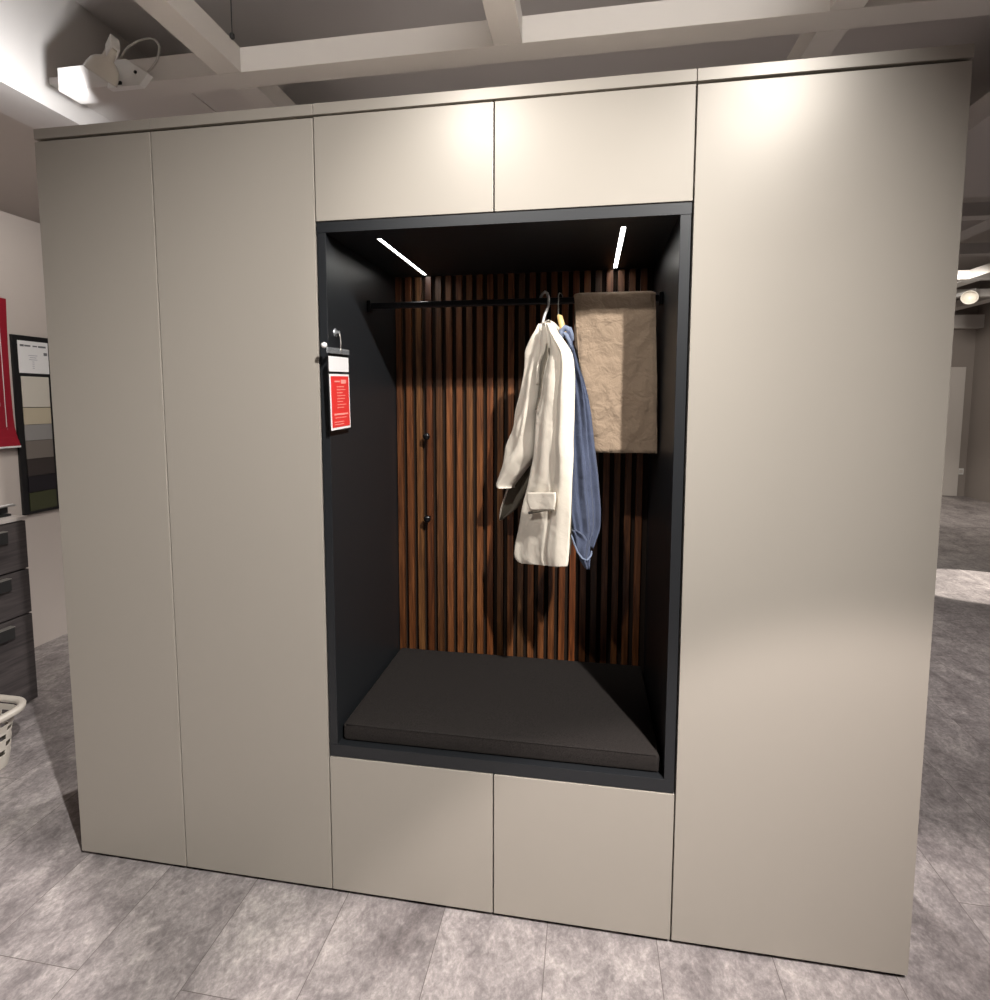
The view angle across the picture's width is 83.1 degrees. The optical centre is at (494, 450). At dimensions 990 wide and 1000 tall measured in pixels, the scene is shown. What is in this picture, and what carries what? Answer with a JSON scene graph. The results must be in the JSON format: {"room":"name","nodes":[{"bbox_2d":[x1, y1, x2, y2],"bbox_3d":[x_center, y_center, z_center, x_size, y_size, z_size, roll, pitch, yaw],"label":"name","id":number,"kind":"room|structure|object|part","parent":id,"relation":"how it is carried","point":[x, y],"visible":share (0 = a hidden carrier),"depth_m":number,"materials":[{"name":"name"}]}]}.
{"room":"furniture showroom","nodes":[
{"label":"furniture showroom","id":0,"kind":"room"},
{"bbox_2d":[0,211,66,647],"bbox_3d":[-2.909,-0.054,3.010,0.080,2.587,4.400,1,5,9],"label":"wall","id":1,"kind":"structure","parent":0,"point":[21,262],"depth_m":3.38,"materials":[{"name":"beige paint"}]},
{"bbox_2d":[0,298,20,448],"bbox_3d":[-2.857,-0.417,2.901,0.034,0.856,0.704,1,5,9],"label":"poster","id":2,"kind":"object","parent":1,"relation":"attached to","point":[8,435],"visible":1,"depth_m":3.21,"materials":[{"name":"red paper"}]},
{"bbox_2d":[9,334,58,514],"bbox_3d":[-2.790,-0.154,3.395,0.024,1.067,0.227,1,5,9],"label":"board","id":3,"kind":"object","parent":1,"relation":"attached to","point":[30,365],"visible":0.98,"depth_m":3.38,"materials":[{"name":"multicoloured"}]},
{"bbox_2d":[0,496,989,999],"bbox_3d":[0.530,1.329,2.661,15.500,0.100,16.200,1,5,9],"label":"floor","id":4,"kind":"structure","parent":0,"point":[76,924],"depth_m":1.62,"materials":[{"name":"tile"}]},
{"bbox_2d":[0,694,25,769],"bbox_3d":[-2.219,1.194,2.116,0.492,0.259,0.604,1,5,9],"label":"laundry basket","id":5,"kind":"object","parent":4,"relation":"on","point":[5,731],"visible":1,"depth_m":2.30,"materials":[{"name":"beige plastic"}]},
{"bbox_2d":[0,515,37,713],"bbox_3d":[-2.622,0.801,2.657,0.623,0.944,0.374,1,5,9],"label":"chest","id":6,"kind":"object","parent":4,"relation":"on","point":[18,677],"visible":1,"depth_m":2.71,"materials":[{"name":"grey wood"}]},
{"bbox_3d":[-2.333,0.421,2.547,0.028,0.054,0.198,1,5,9],"label":"handle","id":7,"kind":"part","parent":6,"relation":"part of","materials":[{"name":"grey metal"}]},
{"bbox_3d":[-2.333,0.648,2.567,0.028,0.054,0.198,1,5,9],"label":"handle","id":8,"kind":"part","parent":6,"relation":"part of","materials":[{"name":"grey metal"}]},
{"bbox_2d":[0,503,15,517],"bbox_3d":[-2.450,0.294,2.691,0.180,0.060,0.264,1,5,9],"label":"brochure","id":9,"kind":"object","parent":6,"relation":"on","point":[3,509],"visible":1,"depth_m":2.73,"materials":[{"name":"white paper"}]},
{"bbox_3d":[-2.334,0.882,2.587,0.028,0.054,0.198,1,5,9],"label":"handle","id":10,"kind":"part","parent":6,"relation":"part of","materials":[{"name":"grey metal"}]},
{"bbox_2d":[0,515,26,524],"bbox_3d":[-2.632,0.340,2.619,0.600,0.018,0.374,1,5,9],"label":"countertop","id":11,"kind":"structure","parent":6,"relation":"on","point":[12,518],"depth_m":2.70,"materials":[{"name":"grey stone"}]},
{"bbox_3d":[-2.352,0.476,2.584,0.020,0.234,0.361,1,5,9],"label":"drawer","id":12,"kind":"part","parent":6,"relation":"part of","materials":[{"name":"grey wood"}]},
{"bbox_3d":[-2.352,0.709,2.604,0.020,0.218,0.361,1,5,9],"label":"drawer","id":13,"kind":"part","parent":6,"relation":"part of","materials":[{"name":"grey wood"}]},
{"bbox_3d":[-2.353,1.044,2.634,0.020,0.438,0.361,1,5,9],"label":"drawer","id":14,"kind":"part","parent":6,"relation":"part of","materials":[{"name":"grey wood"}]},
{"bbox_2d":[33,119,186,865],"bbox_3d":[-1.133,0.173,2.023,0.389,2.310,0.600,1,5,9],"label":"tall cabinet","id":15,"kind":"object","parent":4,"relation":"on","point":[95,181],"visible":0.61,"depth_m":1.72,"materials":[{"name":"grey"}]},
{"bbox_3d":[-1.132,-0.963,1.924,0.389,0.029,0.600,1,5,9],"label":"panel","id":16,"kind":"part","parent":15,"relation":"part of","materials":[{"name":"beige laminate"}]},
{"bbox_2d":[150,104,332,887],"bbox_3d":[-0.695,0.179,1.951,0.498,2.310,0.600,1,5,9],"label":"tall cabinet","id":17,"kind":"object","parent":4,"relation":"on","point":[235,195],"visible":0.79,"depth_m":1.65,"materials":[{"name":"grey"}]},
{"bbox_3d":[-0.693,-0.957,1.852,0.498,0.029,0.600,1,5,9],"label":"panel","id":18,"kind":"part","parent":17,"relation":"part of","materials":[{"name":"beige laminate"}]},
{"bbox_2d":[330,755,673,939],"bbox_3d":[0.044,1.121,1.910,0.999,0.444,0.600,1,5,9],"label":"base cabinet","id":19,"kind":"object","parent":4,"relation":"on","point":[572,853],"visible":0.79,"depth_m":1.61,"materials":[{"name":"grey laminate"}]},
{"bbox_3d":[-0.250,1.135,1.664,0.496,0.428,0.019,1,5,9],"label":"drawer","id":20,"kind":"part","parent":19,"relation":"part of","materials":[{"name":"beige laminate"}]},
{"bbox_2d":[317,202,691,792],"bbox_3d":[0.045,0.125,1.823,0.993,1.551,0.600,1,5,9],"label":"niche","id":21,"kind":"object","parent":19,"relation":"on","point":[436,317],"visible":0.65,"depth_m":2.00,"materials":[{"name":"black wood"}]},
{"bbox_2d":[321,328,350,430],"bbox_3d":[-0.454,-0.205,1.603,0.021,0.291,0.154,1,5,9],"label":"price tag","id":22,"kind":"object","parent":21,"relation":"attached to","point":[337,367],"visible":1,"depth_m":1.60,"materials":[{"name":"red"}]},
{"bbox_2d":[333,328,339,336],"bbox_3d":[-0.453,-0.339,1.607,0.014,0.024,0.024,1,5,9],"label":"hook","id":23,"kind":"object","parent":22,"relation":"on","point":[335,332],"depth_m":1.60,"materials":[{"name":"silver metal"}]},
{"bbox_2d":[331,376,349,427],"bbox_3d":[-0.447,-0.142,1.616,0.001,0.149,0.121,1,5,9],"label":"print","id":24,"kind":"object","parent":22,"relation":"attached to","point":[340,395],"depth_m":1.61,"materials":[{"name":"red paper"}]},
{"bbox_3d":[-0.432,0.113,1.902,0.025,1.485,0.599,1,5,9],"label":"panel","id":25,"kind":"part","parent":21,"relation":"part of","materials":[{"name":"black"}]},
{"bbox_3d":[-0.255,-0.054,2.100,0.028,0.028,0.040,1,5,9],"label":"coat knob","id":26,"kind":"part","parent":21,"relation":"part of","materials":[{"name":"black metal"}]},
{"bbox_3d":[-0.255,0.258,2.127,0.028,0.028,0.040,1,5,9],"label":"coat knob","id":27,"kind":"part","parent":21,"relation":"part of","materials":[{"name":"black metal"}]},
{"bbox_2d":[344,648,658,771],"bbox_3d":[0.041,0.832,1.873,0.924,0.058,0.535,1,5,9],"label":"seat cushion","id":28,"kind":"object","parent":21,"relation":"on","point":[589,713],"visible":1,"depth_m":1.76,"materials":[{"name":"grey fabric"}]},
{"bbox_3d":[0.044,0.879,1.889,0.993,0.037,0.599,1,5,9],"label":"panel","id":29,"kind":"part","parent":21,"relation":"part of","materials":[{"name":"black laminate"}]},
{"bbox_3d":[0.046,-0.633,1.758,0.993,0.028,0.600,1,5,9],"label":"panel","id":30,"kind":"part","parent":21,"relation":"part of","materials":[{"name":"black laminate"}]},
{"bbox_2d":[313,69,696,221],"bbox_3d":[0.046,-0.804,1.743,0.999,0.312,0.600,1,5,9],"label":"wall cabinet","id":31,"kind":"object","parent":21,"relation":"on","point":[622,140],"visible":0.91,"depth_m":1.44,"materials":[{"name":"grey laminate"}]},
{"bbox_3d":[-0.248,-0.767,1.499,0.496,0.275,0.019,1,5,9],"label":"door","id":32,"kind":"part","parent":31,"relation":"part of","materials":[{"name":"beige paint"}]},
{"bbox_3d":[0.245,-0.759,1.418,0.496,0.275,0.019,1,5,9],"label":"door","id":33,"kind":"part","parent":31,"relation":"part of","materials":[{"name":"beige paint"}]},
{"bbox_3d":[0.045,-0.470,1.772,0.936,0.020,0.015,1,5,9],"label":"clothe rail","id":34,"kind":"part","parent":21,"relation":"part of","materials":[{"name":"black metal"}]},
{"bbox_3d":[0.079,0.098,2.087,0.917,1.484,0.017,1,5,9],"label":"slat panel","id":35,"kind":"part","parent":21,"relation":"part of","materials":[{"name":"brown wood"}]},
{"bbox_3d":[0.091,0.096,2.106,0.942,1.486,0.025,1,5,9],"label":"panel","id":36,"kind":"part","parent":21,"relation":"part of","materials":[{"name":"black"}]},
{"bbox_2d":[496,320,574,566],"bbox_3d":[0.139,-0.015,1.803,0.159,0.769,0.476,-3,6,-28],"label":"coat","id":37,"kind":"object","parent":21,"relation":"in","point":[537,465],"visible":1,"depth_m":1.67,"materials":[{"name":"beige fabric"}]},
{"bbox_3d":[0.168,-0.050,1.765,0.061,0.682,0.366,-1,5,-8],"label":"panel","id":38,"kind":"part","parent":37,"relation":"part of","materials":[{"name":"white fabric"}]},
{"bbox_2d":[539,291,549,321],"bbox_3d":[0.163,-0.396,1.706,0.039,0.201,0.252,-1,5,-7],"label":"hanger","id":39,"kind":"object","parent":21,"relation":"hanging from","point":[543,292],"visible":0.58,"depth_m":1.72,"materials":[{"name":"grey metal"}]},
{"bbox_2d":[557,293,565,331],"bbox_3d":[0.203,-0.418,1.724,0.031,0.147,0.081,0,5,-6],"label":"wooden hanger","id":40,"kind":"object","parent":21,"relation":"hanging from","point":[561,323],"visible":0.73,"depth_m":1.70,"materials":[{"name":"yellow wood"}]},
{"bbox_2d":[559,325,600,569],"bbox_3d":[0.235,-0.016,1.771,0.130,0.729,0.275,-1,5,-13],"label":"shirt","id":41,"kind":"object","parent":40,"relation":"hanging from","point":[586,507],"visible":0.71,"depth_m":1.67,"materials":[{"name":"blue fabric"}]},
{"bbox_2d":[574,291,656,452],"bbox_3d":[0.373,-0.239,1.735,0.261,0.496,0.075,1,5,9],"label":"blanket","id":42,"kind":"object","parent":21,"relation":"hanging from","point":[615,332],"visible":0.97,"depth_m":1.71,"materials":[{"name":"fabric"}]},
{"bbox_3d":[0.522,0.128,1.745,0.026,1.485,0.599,1,5,9],"label":"panel","id":43,"kind":"part","parent":21,"relation":"part of","materials":[{"name":"black"}]},
{"bbox_3d":[0.243,1.142,1.583,0.496,0.428,0.019,1,5,9],"label":"drawer","id":44,"kind":"part","parent":19,"relation":"part of","materials":[{"name":"beige laminate"}]},
{"bbox_2d":[670,43,974,975],"bbox_3d":[0.833,0.203,1.700,0.597,2.310,0.600,1,5,9],"label":"tall cabinet","id":45,"kind":"object","parent":4,"relation":"on","point":[827,203],"visible":0.83,"depth_m":1.39,"materials":[{"name":"grey"}]},
{"bbox_3d":[0.835,-0.933,1.601,0.596,0.029,0.600,1,5,9],"label":"panel","id":46,"kind":"part","parent":45,"relation":"part of","materials":[{"name":"beige laminate"}]},
{"bbox_2d":[0,0,989,269],"bbox_3d":[0.534,-2.257,2.350,15.500,0.100,16.200,1,5,9],"label":"ceiling","id":47,"kind":"structure","parent":0,"point":[254,22],"depth_m":3.14,"materials":[{"name":"grey paint"}]},
{"bbox_2d":[0,0,147,128],"bbox_3d":[-2.291,-1.922,2.491,0.270,0.600,5.300,1,5,9],"label":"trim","id":48,"kind":"structure","parent":47,"relation":"attached to","point":[38,38],"depth_m":2.67,"materials":[{"name":"grey paint"}]},
{"bbox_2d":[229,0,234,39],"bbox_3d":[-1.083,-1.948,2.280,0.020,0.508,0.020,1,5,9],"label":"hanging cable","id":49,"kind":"object","parent":47,"relation":"hanging from","point":[232,35],"visible":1,"depth_m":2.29,"materials":[{"name":"grey metal"}]},
{"bbox_2d":[57,0,989,103],"bbox_3d":[0.155,-1.645,2.226,4.290,0.100,0.115,1,5,9],"label":"ceiling beams","id":50,"kind":"structure","parent":0,"point":[664,23],"depth_m":2.21,"materials":[{"name":"grey paint"}]},
{"bbox_2d":[83,34,160,91],"bbox_3d":[-1.585,-1.660,2.368,0.282,0.218,0.168,1,5,9],"label":"ceiling spotlight","id":51,"kind":"object","parent":50,"relation":"attached to","point":[122,74],"visible":1,"depth_m":2.40,"materials":[{"name":"beige"}]},
{"bbox_3d":[-1.544,-1.707,2.419,0.220,0.132,0.025,1,5,9],"label":"cord","id":52,"kind":"part","parent":51,"relation":"part of","materials":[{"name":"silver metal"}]},
{"bbox_2d":[49,77,215,121],"bbox_3d":[-1.644,-1.849,3.677,0.613,0.030,2.170,1,5,9],"label":"trim","id":53,"kind":"structure","parent":50,"relation":"on","point":[182,104],"depth_m":2.87,"materials":[{"name":"grey paint"}]},
{"bbox_2d":[134,0,240,73],"bbox_3d":[-1.223,-1.614,1.850,0.111,0.100,1.076,1,5,9],"label":"trim","id":54,"kind":"structure","parent":50,"relation":"attached to","point":[186,20],"depth_m":2.15,"materials":[{"name":"grey paint"}]},
{"bbox_2d":[193,89,255,111],"bbox_3d":[-1.167,-1.841,3.599,0.339,0.030,2.170,1,5,9],"label":"trim","id":55,"kind":"structure","parent":50,"relation":"on","point":[223,100],"depth_m":2.80,"materials":[{"name":"grey paint"}]},
{"bbox_2d":[235,85,295,108],"bbox_3d":[-0.930,-1.767,3.613,0.111,0.100,2.277,1,5,9],"label":"trim","id":56,"kind":"structure","parent":50,"relation":"attached to","point":[263,96],"depth_m":2.61,"materials":[{"name":"grey paint"}]},
{"bbox_2d":[482,0,521,45],"bbox_3d":[-0.037,-1.596,1.655,0.113,0.100,1.076,1,5,9],"label":"trim","id":57,"kind":"structure","parent":50,"relation":"attached to","point":[504,17],"depth_m":2.06,"materials":[{"name":"grey paint"}]},
{"bbox_2d":[786,29,847,59],"bbox_3d":[1.458,-1.730,3.221,0.113,0.100,2.277,1,5,9],"label":"trim","id":58,"kind":"structure","parent":50,"relation":"attached to","point":[822,43],"depth_m":2.21,"materials":[{"name":"grey paint"}]},
{"bbox_2d":[830,0,868,10],"bbox_3d":[1.166,-1.577,1.458,0.113,0.100,1.076,1,5,9],"label":"trim","id":59,"kind":"structure","parent":50,"relation":"attached to","point":[834,4],"depth_m":1.97,"materials":[{"name":"grey paint"}]},
{"bbox_2d":[951,281,979,495],"bbox_3d":[0.891,-1.116,10.020,13.750,3.500,0.100,1,5,9],"label":"wall","id":60,"kind":"structure","parent":0,"point":[963,348],"depth_m":8.86,"materials":[{"name":"beige paint"}]},
{"bbox_2d":[942,367,965,495],"bbox_3d":[6.960,-0.303,9.008,0.980,2.060,0.050,1,5,9],"label":"door","id":61,"kind":"structure","parent":60,"relation":"in","point":[958,374],"depth_m":8.92,"materials":[{"name":"grey paint"}]},
{"bbox_2d":[958,468,963,474],"bbox_3d":[7.500,0.337,8.992,0.080,0.100,0.013,1,5,9],"label":"wall socket","id":62,"kind":"object","parent":60,"relation":"attached to","point":[961,470],"visible":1,"depth_m":8.99,"materials":[{"name":"white plastic"}]},
{"bbox_2d":[954,314,984,328],"bbox_3d":[0.826,-2.111,9.807,13.660,0.200,0.170,1,5,9],"label":"trim","id":63,"kind":"structure","parent":60,"relation":"attached to","point":[960,321],"depth_m":8.65,"materials":[{"name":"grey paint"}]},
{"bbox_2d":[961,202,989,220],"bbox_3d":[5.106,-1.793,4.000,6.000,0.100,0.115,1,5,9],"label":"trim","id":64,"kind":"structure","parent":0,"point":[974,210],"depth_m":4.19,"materials":[{"name":"grey paint"}]},
{"bbox_2d":[960,220,989,241],"bbox_3d":[3.950,-1.863,4.793,0.180,0.100,1.070,1,5,9],"label":"trim","id":65,"kind":"structure","parent":64,"relation":"attached to","point":[971,228],"depth_m":4.52,"materials":[{"name":"grey paint"}]},
{"bbox_2d":[963,91,989,197],"bbox_3d":[5.155,-1.694,2.523,5.420,0.120,2.050,1,5,9],"label":"trim","id":66,"kind":"structure","parent":0,"point":[977,166],"depth_m":3.16,"materials":[{"name":"grey paint"}]},
{"bbox_2d":[964,280,989,501],"bbox_3d":[7.256,-0.813,6.625,0.100,3.500,4.550,1,5,9],"label":"wall","id":67,"kind":"structure","parent":0,"point":[977,477],"depth_m":8.67,"materials":[{"name":"beige paint"}]},
{"bbox_2d":[957,281,976,286],"bbox_3d":[5.565,-2.048,6.951,0.180,0.100,1.070,1,5,9],"label":"trim","id":68,"kind":"structure","parent":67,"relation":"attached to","point":[959,283],"depth_m":6.52,"materials":[{"name":"grey paint"}]},
{"bbox_2d":[956,288,978,303],"bbox_3d":[5.988,-1.945,7.142,0.200,0.211,0.578,2,5,20],"label":"ceiling spotlight","id":69,"kind":"object","parent":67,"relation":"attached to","point":[971,296],"visible":0.94,"depth_m":6.99,"materials":[{"name":"beige"}]},
{"bbox_2d":[955,298,989,310],"bbox_3d":[6.863,-2.142,8.056,0.180,0.100,1.280,1,5,9],"label":"trim","id":70,"kind":"structure","parent":67,"relation":"attached to","point":[959,305],"depth_m":8.06,"materials":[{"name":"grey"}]},
{"bbox_2d":[956,288,989,297],"bbox_3d":[5.693,-2.099,7.539,6.000,0.100,0.115,1,5,9],"label":"trim","id":71,"kind":"structure","parent":67,"relation":"attached to","point":[983,293],"depth_m":7.37,"materials":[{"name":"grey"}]},
{"bbox_2d":[957,270,989,280],"bbox_3d":[5.497,-1.997,6.359,6.000,0.100,0.115,1,5,9],"label":"trim","id":72,"kind":"structure","parent":67,"relation":"attached to","point":[963,275],"depth_m":6.33,"materials":[{"name":"grey paint"}]},
{"bbox_2d":[959,242,989,256],"bbox_3d":[5.301,-1.895,5.180,6.000,0.100,0.115,1,5,9],"label":"trim","id":73,"kind":"structure","parent":67,"relation":"attached to","point":[966,249],"depth_m":5.26,"materials":[{"name":"grey paint"}]},
{"bbox_2d":[970,263,989,278],"bbox_3d":[5.369,-1.946,5.772,0.180,0.100,1.070,1,5,9],"label":"trim","id":74,"kind":"structure","parent":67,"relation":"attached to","point":[983,271],"depth_m":6.16,"materials":[{"name":"grey paint"}]}
]}

